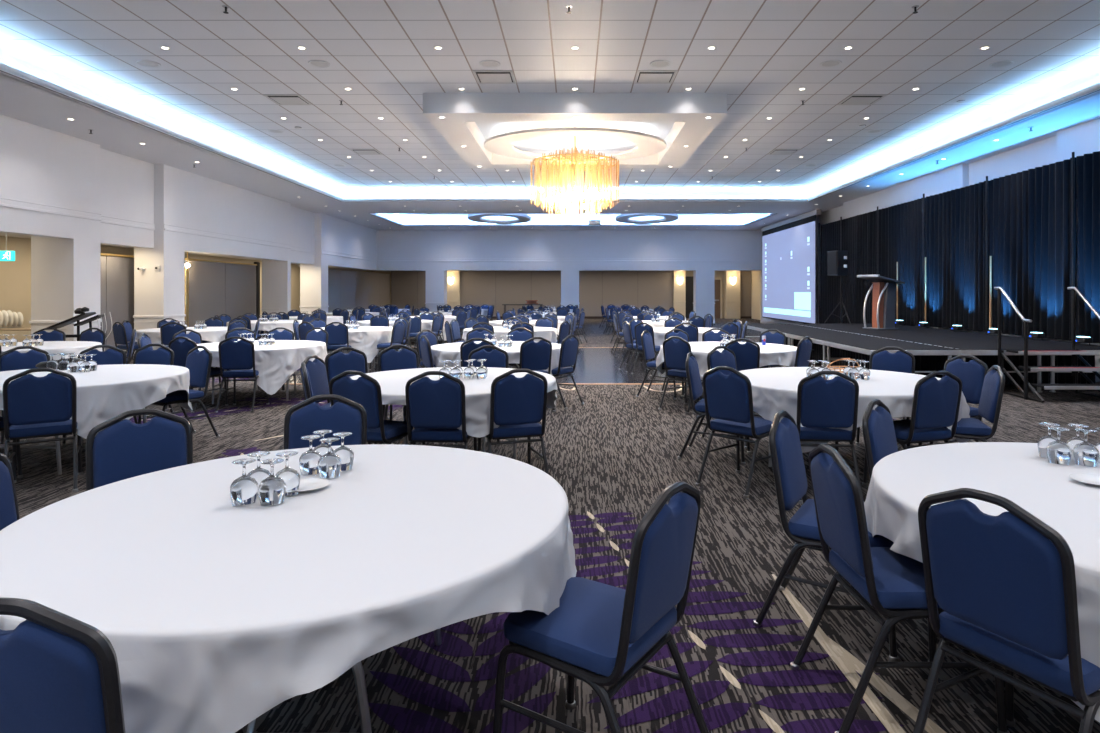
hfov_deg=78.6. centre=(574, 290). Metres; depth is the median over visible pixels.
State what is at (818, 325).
deck
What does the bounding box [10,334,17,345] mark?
wine glass
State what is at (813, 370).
wine glass
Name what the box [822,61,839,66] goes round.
grille
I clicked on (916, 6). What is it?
sprinkler
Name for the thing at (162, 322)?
banquet chair
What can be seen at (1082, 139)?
wall
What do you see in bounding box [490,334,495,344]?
wine glass
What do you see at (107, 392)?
tablecloth
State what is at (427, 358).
banquet chair
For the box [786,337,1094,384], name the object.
stage skirt
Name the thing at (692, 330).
banquet chair
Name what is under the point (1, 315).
platter
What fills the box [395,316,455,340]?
tablecloth
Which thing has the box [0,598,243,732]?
banquet chair
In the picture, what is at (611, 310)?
banquet chair
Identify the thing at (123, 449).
banquet chair
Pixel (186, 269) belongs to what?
trim
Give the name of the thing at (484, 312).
tablecloth
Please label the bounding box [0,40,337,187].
light strip
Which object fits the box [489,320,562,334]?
tablecloth
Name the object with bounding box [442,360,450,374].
wine glass
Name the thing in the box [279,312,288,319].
banquet chair
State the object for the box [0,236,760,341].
wall
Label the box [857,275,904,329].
lectern
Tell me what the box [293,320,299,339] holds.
banquet chair
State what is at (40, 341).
wine glass
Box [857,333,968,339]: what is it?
deck
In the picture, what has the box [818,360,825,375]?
wine glass
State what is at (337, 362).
banquet chair
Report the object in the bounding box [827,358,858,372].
wire basket
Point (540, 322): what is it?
banquet chair
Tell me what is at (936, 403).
banquet chair
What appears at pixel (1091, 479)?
plate
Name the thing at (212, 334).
tablecloth
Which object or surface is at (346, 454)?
wine glass
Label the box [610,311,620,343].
banquet chair
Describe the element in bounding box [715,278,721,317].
door
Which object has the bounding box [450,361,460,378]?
wine glass
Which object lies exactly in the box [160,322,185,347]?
banquet chair
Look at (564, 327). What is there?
banquet chair
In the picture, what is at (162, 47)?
recessed light
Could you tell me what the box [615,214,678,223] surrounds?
ring
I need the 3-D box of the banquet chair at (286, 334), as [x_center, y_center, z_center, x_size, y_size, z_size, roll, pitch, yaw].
[-4.577,1.036,10.273,0.460,0.939,0.594,0,0,-6]
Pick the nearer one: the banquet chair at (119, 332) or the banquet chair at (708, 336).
the banquet chair at (708, 336)
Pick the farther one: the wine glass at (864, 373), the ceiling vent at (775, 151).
the ceiling vent at (775, 151)
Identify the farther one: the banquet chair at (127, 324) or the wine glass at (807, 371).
the banquet chair at (127, 324)
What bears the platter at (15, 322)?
in the plate rack
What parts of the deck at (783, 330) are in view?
edge trim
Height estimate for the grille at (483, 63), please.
0.008 m
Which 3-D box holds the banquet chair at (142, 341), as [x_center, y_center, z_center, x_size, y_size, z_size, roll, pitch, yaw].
[-5.559,1.036,9.058,0.594,0.939,0.460,0,0,-15]
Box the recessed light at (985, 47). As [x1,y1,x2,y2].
[980,46,989,49]
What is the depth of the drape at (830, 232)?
22.07 m
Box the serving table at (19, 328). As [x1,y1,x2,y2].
[0,327,30,330]
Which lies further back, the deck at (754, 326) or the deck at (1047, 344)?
the deck at (754, 326)
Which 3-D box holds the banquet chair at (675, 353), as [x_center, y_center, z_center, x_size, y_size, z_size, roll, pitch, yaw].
[1.422,1.036,8.562,0.594,0.939,0.460,0,0,-45]
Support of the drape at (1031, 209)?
hanging from the upright at (986, 332)
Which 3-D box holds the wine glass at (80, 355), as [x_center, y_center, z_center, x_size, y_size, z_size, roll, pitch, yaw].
[-4.646,0.674,6.320,0.090,0.152,0.090,0,0,-19]
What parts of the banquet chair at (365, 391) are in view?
backrest, seat frame, seat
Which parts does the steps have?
handrail, handrail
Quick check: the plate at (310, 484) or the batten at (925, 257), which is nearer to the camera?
the plate at (310, 484)
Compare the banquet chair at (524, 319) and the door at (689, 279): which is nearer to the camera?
the banquet chair at (524, 319)
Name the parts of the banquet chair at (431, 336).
backrest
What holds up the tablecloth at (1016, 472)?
on the round table
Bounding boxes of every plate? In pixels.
[297,478,329,491]
[1069,473,1099,485]
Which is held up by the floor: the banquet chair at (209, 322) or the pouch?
the banquet chair at (209, 322)
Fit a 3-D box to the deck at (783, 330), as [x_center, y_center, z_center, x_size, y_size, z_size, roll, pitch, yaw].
[5.003,1.180,14.830,1.327,0.640,1.980,0,0,0]
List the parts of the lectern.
arm, panel, arm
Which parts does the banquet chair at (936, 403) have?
leg, leg, seat, seat frame, frame, backrest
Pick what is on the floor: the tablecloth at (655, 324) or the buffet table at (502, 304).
the buffet table at (502, 304)
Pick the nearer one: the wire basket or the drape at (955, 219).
the wire basket
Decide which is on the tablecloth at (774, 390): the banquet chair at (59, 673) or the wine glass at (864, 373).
the wine glass at (864, 373)
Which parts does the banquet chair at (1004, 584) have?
leg, backrest, leg, seat frame, seat, leg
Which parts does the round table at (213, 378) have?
leg, leg, leg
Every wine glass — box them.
[3,335,10,345]
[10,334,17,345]
[22,335,29,345]
[30,335,37,345]
[36,334,43,345]
[46,354,57,369]
[58,354,69,369]
[67,355,78,371]
[77,354,85,370]
[79,355,90,371]
[88,354,96,370]
[230,458,257,506]
[247,451,269,496]
[248,333,254,343]
[258,334,264,344]
[258,458,285,506]
[265,334,270,344]
[270,334,274,344]
[275,451,299,496]
[299,435,321,475]
[313,430,333,454]
[318,438,340,478]
[333,432,353,471]
[439,361,449,377]
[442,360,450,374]
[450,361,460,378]
[453,360,462,377]
[464,360,473,378]
[468,359,476,376]
[476,360,486,378]
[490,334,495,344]
[498,335,504,346]
[505,335,510,346]
[722,336,727,345]
[806,360,815,375]
[809,361,818,375]
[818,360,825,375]
[821,361,831,379]
[843,360,853,375]
[848,361,858,379]
[856,360,864,369]
[859,361,869,379]
[1038,422,1059,458]
[1046,427,1071,464]
[1066,424,1088,459]
[1073,428,1098,466]
[1095,427,1099,463]
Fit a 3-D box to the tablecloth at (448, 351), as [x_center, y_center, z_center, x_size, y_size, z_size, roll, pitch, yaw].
[-1.066,0.956,9.198,1.902,0.409,1.835,0,0,0]
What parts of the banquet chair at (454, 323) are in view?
backrest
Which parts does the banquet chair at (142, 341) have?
frame, backrest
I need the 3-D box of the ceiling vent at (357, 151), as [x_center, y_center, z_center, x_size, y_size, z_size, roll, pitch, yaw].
[-4.880,-3.251,15.710,0.600,0.012,0.600,0,0,0]
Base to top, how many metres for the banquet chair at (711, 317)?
0.939 m
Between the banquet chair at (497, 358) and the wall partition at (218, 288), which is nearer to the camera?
the banquet chair at (497, 358)
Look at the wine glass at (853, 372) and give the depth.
5.68 m
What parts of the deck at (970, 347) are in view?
edge trim, leg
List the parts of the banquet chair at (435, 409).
backrest, seat frame, seat, leg, leg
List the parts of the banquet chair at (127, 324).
backrest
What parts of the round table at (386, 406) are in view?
leg, leg, leg, leg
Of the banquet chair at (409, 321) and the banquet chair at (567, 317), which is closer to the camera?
the banquet chair at (409, 321)
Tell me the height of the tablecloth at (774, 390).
0.443 m
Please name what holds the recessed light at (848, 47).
in the ceiling at (383, 51)
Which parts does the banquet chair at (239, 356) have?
leg, leg, backrest, frame, seat frame, seat, leg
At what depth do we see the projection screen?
25.84 m
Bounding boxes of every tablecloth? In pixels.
[0,364,192,438]
[0,444,576,732]
[1,341,101,359]
[136,327,227,349]
[197,340,326,394]
[227,320,301,338]
[289,316,342,325]
[299,326,398,362]
[326,312,378,317]
[330,367,556,437]
[358,320,432,332]
[365,309,408,312]
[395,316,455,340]
[426,312,466,315]
[431,341,560,377]
[453,309,489,317]
[462,326,556,342]
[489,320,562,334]
[514,316,570,338]
[622,320,687,338]
[633,316,685,320]
[653,327,719,345]
[656,342,796,379]
[739,367,969,452]
[864,442,1099,722]
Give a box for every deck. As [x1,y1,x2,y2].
[742,323,814,336]
[759,328,847,344]
[786,333,893,366]
[789,323,862,327]
[821,340,959,372]
[823,328,911,332]
[839,323,927,327]
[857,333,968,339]
[888,328,974,332]
[903,340,1049,391]
[920,333,1043,339]
[977,340,1099,391]
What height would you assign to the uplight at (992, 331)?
0.133 m
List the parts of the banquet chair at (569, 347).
leg, seat, seat frame, frame, backrest, leg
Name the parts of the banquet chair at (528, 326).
backrest, frame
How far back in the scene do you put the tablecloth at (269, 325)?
15.99 m
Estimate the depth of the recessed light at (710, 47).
8.99 m
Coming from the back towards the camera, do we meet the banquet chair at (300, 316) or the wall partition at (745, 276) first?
the wall partition at (745, 276)
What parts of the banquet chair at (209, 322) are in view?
backrest, frame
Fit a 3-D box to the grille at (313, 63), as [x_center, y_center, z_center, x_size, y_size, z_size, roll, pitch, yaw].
[-3.660,-3.253,9.620,0.240,0.008,0.240,0,0,0]
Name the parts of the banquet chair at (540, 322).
backrest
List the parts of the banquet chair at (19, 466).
seat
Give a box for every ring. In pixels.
[468,214,530,223]
[484,127,665,161]
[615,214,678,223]
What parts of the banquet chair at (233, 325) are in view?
backrest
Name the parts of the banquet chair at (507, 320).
backrest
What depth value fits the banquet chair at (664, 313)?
20.32 m
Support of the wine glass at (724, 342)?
on the tablecloth at (770, 354)
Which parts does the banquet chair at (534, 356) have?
backrest, frame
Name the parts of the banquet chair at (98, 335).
backrest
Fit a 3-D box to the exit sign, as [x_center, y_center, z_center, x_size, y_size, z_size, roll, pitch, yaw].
[-10.620,-0.905,12.547,0.300,0.690,0.055,0,0,0]
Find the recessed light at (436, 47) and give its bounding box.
[434,46,442,49]
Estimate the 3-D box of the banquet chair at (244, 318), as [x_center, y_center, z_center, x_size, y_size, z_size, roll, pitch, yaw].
[-7.619,1.036,15.681,0.453,0.939,0.583,0,0,11]
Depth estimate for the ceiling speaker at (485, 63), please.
9.60 m
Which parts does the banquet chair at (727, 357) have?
leg, frame, backrest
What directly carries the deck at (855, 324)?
on the floor
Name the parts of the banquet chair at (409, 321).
frame, backrest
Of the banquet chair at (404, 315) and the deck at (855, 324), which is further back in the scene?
the banquet chair at (404, 315)
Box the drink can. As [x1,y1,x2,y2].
[762,335,765,344]
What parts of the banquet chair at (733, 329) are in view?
backrest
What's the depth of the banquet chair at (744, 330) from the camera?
12.44 m
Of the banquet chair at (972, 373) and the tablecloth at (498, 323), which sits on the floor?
the banquet chair at (972, 373)
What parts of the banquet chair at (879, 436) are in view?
frame, backrest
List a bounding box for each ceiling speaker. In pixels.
[136,60,160,67]
[268,129,283,132]
[308,60,329,67]
[479,60,499,67]
[650,60,670,67]
[820,60,841,67]
[866,129,881,132]
[989,60,1013,67]
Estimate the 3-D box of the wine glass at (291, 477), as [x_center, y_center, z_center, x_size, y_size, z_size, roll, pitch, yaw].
[-1.062,0.674,2.478,0.090,0.152,0.090,0,0,-25]
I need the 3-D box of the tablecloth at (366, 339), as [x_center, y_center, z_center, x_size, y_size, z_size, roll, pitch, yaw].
[-4.408,1.043,13.310,1.865,0.597,1.887,0,0,9]
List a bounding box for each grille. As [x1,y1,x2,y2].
[139,61,158,66]
[310,61,327,66]
[481,61,497,66]
[652,61,668,66]
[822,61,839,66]
[827,252,836,274]
[991,61,1010,66]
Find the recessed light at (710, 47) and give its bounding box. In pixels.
[707,46,715,49]
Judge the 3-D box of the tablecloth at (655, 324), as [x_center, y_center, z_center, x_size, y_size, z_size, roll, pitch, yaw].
[2.104,0.961,16.211,1.912,0.433,1.887,0,0,0]
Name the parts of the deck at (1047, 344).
leg, edge trim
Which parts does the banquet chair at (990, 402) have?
seat, leg, frame, backrest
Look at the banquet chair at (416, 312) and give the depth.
22.33 m
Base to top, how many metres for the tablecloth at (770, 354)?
0.421 m
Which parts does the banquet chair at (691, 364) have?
leg, frame, backrest, leg, seat, leg, leg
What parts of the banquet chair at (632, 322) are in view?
backrest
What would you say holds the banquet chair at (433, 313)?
on the floor
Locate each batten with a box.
[897,262,897,319]
[925,257,925,321]
[989,256,991,327]
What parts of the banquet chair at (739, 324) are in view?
backrest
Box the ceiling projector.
[589,216,600,224]
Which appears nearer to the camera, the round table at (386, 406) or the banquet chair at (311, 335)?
the round table at (386, 406)
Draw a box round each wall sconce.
[448,276,453,284]
[677,276,682,284]
[730,276,735,284]
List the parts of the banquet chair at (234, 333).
backrest, frame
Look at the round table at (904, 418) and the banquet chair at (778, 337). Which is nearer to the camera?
the round table at (904, 418)
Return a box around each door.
[686,276,692,317]
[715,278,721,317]
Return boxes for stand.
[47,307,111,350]
[824,276,850,324]
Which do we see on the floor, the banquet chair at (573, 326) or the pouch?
the banquet chair at (573, 326)
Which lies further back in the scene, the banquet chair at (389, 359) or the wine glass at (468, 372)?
the banquet chair at (389, 359)
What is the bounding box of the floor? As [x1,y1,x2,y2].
[0,318,1099,732]
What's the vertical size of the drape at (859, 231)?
3.720 m
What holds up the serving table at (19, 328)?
on the floor
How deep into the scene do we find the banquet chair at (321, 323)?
13.96 m
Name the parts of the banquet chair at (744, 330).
frame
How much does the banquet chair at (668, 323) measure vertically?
0.939 m
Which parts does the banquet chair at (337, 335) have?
backrest, seat frame, seat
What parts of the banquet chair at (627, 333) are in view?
backrest, frame, leg, seat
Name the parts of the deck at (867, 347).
leg, edge trim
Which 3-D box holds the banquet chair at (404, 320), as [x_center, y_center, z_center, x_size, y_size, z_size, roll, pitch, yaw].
[-3.801,1.030,14.057,0.460,0.939,0.594,0,0,34]
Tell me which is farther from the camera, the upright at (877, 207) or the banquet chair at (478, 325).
the upright at (877, 207)
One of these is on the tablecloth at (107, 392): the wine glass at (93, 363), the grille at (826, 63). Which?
the wine glass at (93, 363)
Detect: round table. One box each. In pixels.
[0,408,146,474]
[212,367,295,403]
[246,628,441,732]
[383,405,516,459]
[768,417,906,466]
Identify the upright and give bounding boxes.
[818,223,819,322]
[840,217,841,322]
[877,207,877,274]
[915,194,924,326]
[975,176,989,333]
[1059,152,1076,342]
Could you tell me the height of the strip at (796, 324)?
0.002 m
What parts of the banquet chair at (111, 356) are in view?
frame, backrest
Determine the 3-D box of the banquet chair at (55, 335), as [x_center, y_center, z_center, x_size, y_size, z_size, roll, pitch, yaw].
[-8.007,1.036,10.141,0.460,0.939,0.594,0,0,-24]
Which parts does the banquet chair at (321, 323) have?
frame, backrest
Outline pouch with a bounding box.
[35,358,84,368]
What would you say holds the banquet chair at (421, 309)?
on the floor
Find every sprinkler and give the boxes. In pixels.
[222,5,229,13]
[566,5,571,13]
[912,5,918,13]
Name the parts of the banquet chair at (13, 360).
leg, backrest, frame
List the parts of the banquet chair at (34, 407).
leg, leg, backrest, frame, seat frame, seat, leg, leg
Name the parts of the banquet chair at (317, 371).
frame, backrest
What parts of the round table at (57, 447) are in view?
leg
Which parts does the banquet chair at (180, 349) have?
backrest, frame, leg, seat, leg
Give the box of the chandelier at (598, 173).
[531,136,618,217]
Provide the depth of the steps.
9.53 m
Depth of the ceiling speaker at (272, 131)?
13.69 m
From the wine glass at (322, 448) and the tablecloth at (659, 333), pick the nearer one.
the wine glass at (322, 448)
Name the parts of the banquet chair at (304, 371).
frame, backrest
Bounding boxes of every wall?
[0,114,377,356]
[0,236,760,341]
[372,230,761,322]
[391,271,672,318]
[447,271,459,308]
[760,118,1099,382]
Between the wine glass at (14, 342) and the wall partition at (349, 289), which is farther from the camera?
the wall partition at (349, 289)
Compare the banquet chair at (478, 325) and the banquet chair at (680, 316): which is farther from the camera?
the banquet chair at (680, 316)
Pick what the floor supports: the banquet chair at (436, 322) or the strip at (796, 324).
the banquet chair at (436, 322)
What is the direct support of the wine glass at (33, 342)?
on the tablecloth at (52, 347)
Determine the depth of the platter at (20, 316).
13.72 m
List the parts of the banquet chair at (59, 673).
backrest, frame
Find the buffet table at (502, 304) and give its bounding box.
[502,304,542,311]
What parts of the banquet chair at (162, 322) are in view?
backrest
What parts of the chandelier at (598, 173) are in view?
glass rod, glass rod, glass rod, glass rod, glass rod, glass rod, glass rod, glass rod, glass rod, glass rod, glass rod, glass rod, glass rod, glass rod, glass rod, glass rod, glass rod, glass rod, glass rod, glass rod, glass rod, glass rod, glass rod, glass rod, glass rod, glass rod, glass rod, stem, frame, glass rod, glass rod, glass rod, glass rod, glass rod, glass rod, glass rod, glass rod, glass rod, glass rod, glass rod, glass rod, glass rod, glass rod, glass rod, glass rod, glass rod, glass rod, glass rod, glass rod, glass rod, glass rod, glass rod, glass rod, glass rod, glass rod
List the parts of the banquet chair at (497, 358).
backrest, frame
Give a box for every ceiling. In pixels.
[0,0,1099,187]
[0,67,1099,229]
[0,233,371,270]
[395,214,750,216]
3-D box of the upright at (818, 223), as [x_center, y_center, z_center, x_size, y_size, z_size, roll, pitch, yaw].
[8.325,-0.415,23.000,0.180,3.829,0.400,0,0,0]
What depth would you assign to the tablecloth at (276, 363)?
8.76 m
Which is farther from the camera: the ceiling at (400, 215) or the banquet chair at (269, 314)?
the ceiling at (400, 215)
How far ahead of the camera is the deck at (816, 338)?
12.70 m
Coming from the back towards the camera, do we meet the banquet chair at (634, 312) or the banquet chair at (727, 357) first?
the banquet chair at (634, 312)
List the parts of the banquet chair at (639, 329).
leg, backrest, frame, seat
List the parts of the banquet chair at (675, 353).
leg, backrest, frame, seat, seat frame, leg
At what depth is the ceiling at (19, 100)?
15.65 m
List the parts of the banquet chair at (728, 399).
leg, backrest, frame, seat frame, leg, seat, leg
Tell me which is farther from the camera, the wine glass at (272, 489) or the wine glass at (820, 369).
the wine glass at (820, 369)
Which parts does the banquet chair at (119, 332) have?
backrest, frame, seat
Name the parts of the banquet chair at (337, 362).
frame, backrest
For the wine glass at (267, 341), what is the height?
0.152 m
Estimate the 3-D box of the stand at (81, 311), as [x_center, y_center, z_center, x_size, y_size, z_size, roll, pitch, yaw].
[-8.475,0.886,11.619,0.975,1.231,0.523,0,0,-14]
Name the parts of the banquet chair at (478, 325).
backrest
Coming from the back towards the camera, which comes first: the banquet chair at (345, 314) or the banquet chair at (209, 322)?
the banquet chair at (345, 314)
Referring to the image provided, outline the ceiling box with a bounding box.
[423,93,726,167]
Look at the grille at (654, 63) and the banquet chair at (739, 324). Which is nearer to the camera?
the grille at (654, 63)
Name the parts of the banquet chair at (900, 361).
leg, backrest, frame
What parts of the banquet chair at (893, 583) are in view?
leg, backrest, seat frame, frame, leg, seat, leg, leg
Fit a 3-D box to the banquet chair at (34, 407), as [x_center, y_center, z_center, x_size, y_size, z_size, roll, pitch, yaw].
[-4.065,1.036,5.141,0.460,0.939,0.594,0,0,-33]
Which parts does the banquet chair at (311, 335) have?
backrest, frame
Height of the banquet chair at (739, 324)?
0.939 m
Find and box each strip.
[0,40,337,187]
[344,188,805,188]
[796,324,942,346]
[812,62,1099,187]
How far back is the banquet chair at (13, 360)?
6.85 m
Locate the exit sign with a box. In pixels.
[0,234,14,260]
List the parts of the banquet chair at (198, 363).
leg, seat frame, seat, leg, frame, backrest, leg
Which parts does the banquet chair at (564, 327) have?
backrest, frame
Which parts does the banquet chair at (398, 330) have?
seat, frame, backrest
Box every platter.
[0,311,2,325]
[1,310,8,326]
[6,310,13,326]
[12,312,17,326]
[17,312,23,326]
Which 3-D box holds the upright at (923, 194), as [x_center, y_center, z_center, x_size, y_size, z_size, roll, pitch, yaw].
[8.325,-0.736,16.100,0.180,3.189,0.400,0,0,0]
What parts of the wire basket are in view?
handle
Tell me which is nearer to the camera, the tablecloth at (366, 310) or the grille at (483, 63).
the grille at (483, 63)
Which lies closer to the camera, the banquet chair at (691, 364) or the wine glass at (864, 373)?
the wine glass at (864, 373)
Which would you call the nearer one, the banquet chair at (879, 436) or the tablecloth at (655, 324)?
the banquet chair at (879, 436)
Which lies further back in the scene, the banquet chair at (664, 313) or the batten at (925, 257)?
the banquet chair at (664, 313)
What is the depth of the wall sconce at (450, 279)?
36.10 m
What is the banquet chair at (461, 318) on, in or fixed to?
on the floor
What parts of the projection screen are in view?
casing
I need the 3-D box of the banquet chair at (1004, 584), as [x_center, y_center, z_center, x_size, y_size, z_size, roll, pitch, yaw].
[1.361,1.036,2.009,0.594,0.939,0.460,0,0,-29]
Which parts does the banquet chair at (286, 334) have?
backrest, frame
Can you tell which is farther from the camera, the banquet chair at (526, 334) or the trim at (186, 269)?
the trim at (186, 269)
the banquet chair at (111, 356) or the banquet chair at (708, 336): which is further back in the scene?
the banquet chair at (708, 336)
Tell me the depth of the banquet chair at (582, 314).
19.25 m
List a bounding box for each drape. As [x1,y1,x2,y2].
[820,220,842,322]
[842,210,878,322]
[878,198,928,327]
[926,180,991,331]
[991,157,1076,340]
[1076,151,1099,342]
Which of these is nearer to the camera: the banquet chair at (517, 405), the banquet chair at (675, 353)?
the banquet chair at (517, 405)
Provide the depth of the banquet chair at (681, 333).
10.04 m
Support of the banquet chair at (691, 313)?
on the floor
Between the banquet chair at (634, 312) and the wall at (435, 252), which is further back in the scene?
the wall at (435, 252)
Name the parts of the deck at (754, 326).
edge trim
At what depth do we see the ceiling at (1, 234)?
23.66 m
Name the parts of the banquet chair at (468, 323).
backrest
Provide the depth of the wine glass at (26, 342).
9.14 m
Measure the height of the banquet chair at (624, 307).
0.939 m
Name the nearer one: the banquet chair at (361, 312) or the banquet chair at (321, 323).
the banquet chair at (321, 323)
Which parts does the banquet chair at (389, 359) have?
leg, frame, backrest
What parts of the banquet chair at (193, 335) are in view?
frame, backrest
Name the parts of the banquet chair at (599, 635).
leg, leg, leg, seat, seat frame, frame, backrest, leg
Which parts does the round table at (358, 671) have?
leg, leg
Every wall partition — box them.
[101,253,133,356]
[185,258,256,326]
[328,268,389,319]
[740,271,751,318]
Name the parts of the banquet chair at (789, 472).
backrest, leg, leg, frame, seat, leg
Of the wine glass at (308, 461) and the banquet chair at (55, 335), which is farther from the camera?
the banquet chair at (55, 335)
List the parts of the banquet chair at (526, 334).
backrest, frame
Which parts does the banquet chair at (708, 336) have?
frame, backrest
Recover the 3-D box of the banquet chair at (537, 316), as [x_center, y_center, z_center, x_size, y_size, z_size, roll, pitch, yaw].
[-1.037,1.036,18.498,0.453,0.939,0.583,0,0,14]
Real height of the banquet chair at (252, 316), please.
0.939 m
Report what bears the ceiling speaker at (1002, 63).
attached to the ceiling at (383, 51)
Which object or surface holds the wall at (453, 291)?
attached to the wall at (651, 289)
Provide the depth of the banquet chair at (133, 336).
9.82 m
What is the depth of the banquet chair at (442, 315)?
16.97 m
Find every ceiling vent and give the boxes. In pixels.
[263,95,312,104]
[349,149,382,154]
[472,70,515,83]
[634,70,677,83]
[767,149,800,154]
[837,95,886,104]
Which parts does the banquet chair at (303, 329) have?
backrest, frame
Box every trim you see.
[185,267,188,326]
[254,262,259,318]
[366,213,779,225]
[673,271,685,316]
[723,271,740,318]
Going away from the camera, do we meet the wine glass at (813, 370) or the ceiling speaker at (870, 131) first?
the wine glass at (813, 370)
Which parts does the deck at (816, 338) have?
edge trim, leg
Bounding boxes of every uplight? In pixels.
[895,320,904,325]
[919,322,928,327]
[951,325,962,331]
[988,328,1001,335]
[1029,332,1044,340]
[1076,336,1092,345]
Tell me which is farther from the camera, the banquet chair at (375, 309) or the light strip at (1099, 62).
the banquet chair at (375, 309)
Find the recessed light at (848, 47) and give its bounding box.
[843,46,852,49]
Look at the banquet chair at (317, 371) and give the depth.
5.94 m
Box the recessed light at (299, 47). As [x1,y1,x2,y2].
[297,46,306,49]
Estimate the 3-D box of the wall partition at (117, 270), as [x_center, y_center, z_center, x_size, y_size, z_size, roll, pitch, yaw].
[-10.010,0.345,14.300,0.140,2.290,2.600,0,0,0]
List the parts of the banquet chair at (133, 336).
backrest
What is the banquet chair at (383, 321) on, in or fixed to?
on the floor
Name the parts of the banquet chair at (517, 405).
leg, leg, seat, seat frame, frame, backrest, leg, leg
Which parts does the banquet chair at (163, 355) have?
backrest, frame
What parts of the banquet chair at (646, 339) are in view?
leg, backrest, leg, frame, seat, leg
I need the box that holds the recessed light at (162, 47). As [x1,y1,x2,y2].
[160,46,169,49]
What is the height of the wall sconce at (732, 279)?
0.520 m
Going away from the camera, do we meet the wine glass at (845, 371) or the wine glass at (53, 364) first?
the wine glass at (845, 371)
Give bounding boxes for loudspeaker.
[827,250,847,275]
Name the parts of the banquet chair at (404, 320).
backrest, frame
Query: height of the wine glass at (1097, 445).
0.152 m
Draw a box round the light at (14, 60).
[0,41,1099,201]
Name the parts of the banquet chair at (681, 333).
frame, backrest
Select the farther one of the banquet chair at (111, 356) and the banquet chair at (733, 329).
the banquet chair at (733, 329)
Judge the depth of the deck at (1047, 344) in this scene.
10.41 m
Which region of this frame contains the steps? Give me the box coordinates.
[994,287,1099,402]
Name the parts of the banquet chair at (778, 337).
backrest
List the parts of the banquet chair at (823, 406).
seat, seat frame, frame, backrest, leg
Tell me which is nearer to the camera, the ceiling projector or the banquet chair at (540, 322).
the banquet chair at (540, 322)
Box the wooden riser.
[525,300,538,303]
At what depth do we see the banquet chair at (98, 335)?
10.36 m
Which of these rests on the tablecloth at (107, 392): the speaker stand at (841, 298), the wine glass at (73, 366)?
the wine glass at (73, 366)
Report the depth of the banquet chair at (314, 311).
20.79 m
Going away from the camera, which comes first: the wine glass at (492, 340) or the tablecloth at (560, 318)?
the wine glass at (492, 340)
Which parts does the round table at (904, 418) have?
leg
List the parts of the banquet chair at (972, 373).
backrest, frame, seat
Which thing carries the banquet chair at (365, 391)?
on the floor
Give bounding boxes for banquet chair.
[0,346,49,448]
[0,417,22,477]
[0,453,19,530]
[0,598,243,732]
[3,368,82,491]
[31,328,65,340]
[61,345,125,445]
[79,328,105,350]
[86,409,192,490]
[112,322,138,359]
[122,320,136,362]
[126,329,135,363]
[133,344,173,423]
[138,333,189,386]
[138,346,219,436]
[157,318,178,327]
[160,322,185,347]
[165,337,227,412]
[172,329,221,392]
[202,317,223,343]
[215,337,268,412]
[219,314,230,326]
[225,327,259,390]
[227,320,245,333]
[229,318,246,327]
[236,316,262,337]
[241,313,264,339]
[253,327,296,391]
[254,319,259,339]
[265,312,282,336]
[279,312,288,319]
[281,327,327,390]
[283,394,366,449]
[287,310,300,339]
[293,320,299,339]
[296,322,328,371]
[297,313,308,319]
[300,355,376,443]
[301,362,371,443]
[302,314,314,324]
[309,318,341,350]
[311,309,325,313]
[312,312,326,321]
[325,322,351,353]
[325,347,384,418]
[329,370,415,444]
[332,308,348,323]
[340,309,348,322]
[347,314,355,350]
[352,308,364,320]
[361,313,373,320]
[369,321,404,369]
[370,315,388,326]
[372,307,381,312]
[375,317,407,362]
[378,345,418,419]
[389,305,397,316]
[390,318,410,345]
[396,312,409,345]
[399,315,421,350]
[400,309,411,314]
[405,371,476,450]
[411,312,433,339]
[413,308,420,315]
[414,314,440,348]
[416,329,437,367]
[419,307,429,312]
[420,335,435,367]
[431,311,443,343]
[435,313,443,343]
[440,307,451,311]
[444,311,466,341]
[445,321,453,342]
[450,319,464,342]
[452,308,463,333]
[454,310,470,341]
[454,345,508,446]
[460,338,493,366]
[464,318,477,328]
[466,328,493,341]
[470,308,477,320]
[472,305,481,314]
[472,322,493,333]
[476,315,488,325]
[478,369,548,473]
[486,305,492,320]
[493,481,708,732]
[496,310,500,319]
[502,311,513,319]
[502,317,521,325]
[507,328,533,365]
[510,322,533,367]
[511,316,528,325]
[515,312,530,317]
[517,308,524,314]
[519,337,555,411]
[529,312,541,319]
[535,317,553,327]
[543,315,557,328]
[545,312,556,317]
[551,334,583,408]
[556,308,567,315]
[556,319,573,365]
[557,314,578,351]
[557,321,571,366]
[565,313,573,325]
[574,308,580,335]
[574,311,586,343]
[599,305,612,327]
[603,307,619,333]
[606,304,614,325]
[608,308,618,334]
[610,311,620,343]
[611,314,636,353]
[616,312,625,344]
[619,321,654,371]
[620,315,638,355]
[622,305,630,311]
[626,318,655,363]
[630,308,641,315]
[631,322,659,375]
[636,330,684,398]
[637,312,650,319]
[640,305,648,311]
[643,313,658,319]
[656,308,664,315]
[658,336,690,413]
[661,310,672,315]
[661,329,688,396]
[664,318,682,326]
[669,313,684,320]
[674,323,697,341]
[678,352,750,464]
[688,316,703,327]
[689,311,695,318]
[696,366,771,498]
[701,328,729,388]
[701,346,761,448]
[704,314,713,327]
[704,315,709,327]
[720,322,738,338]
[725,338,759,370]
[730,319,742,341]
[741,321,746,341]
[753,410,898,661]
[759,329,785,367]
[790,443,1009,732]
[794,336,811,366]
[796,371,864,503]
[850,399,897,588]
[856,346,914,449]
[862,371,961,485]
[906,354,988,442]
[913,488,1099,732]
[918,365,1004,444]
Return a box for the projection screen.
[761,209,820,322]

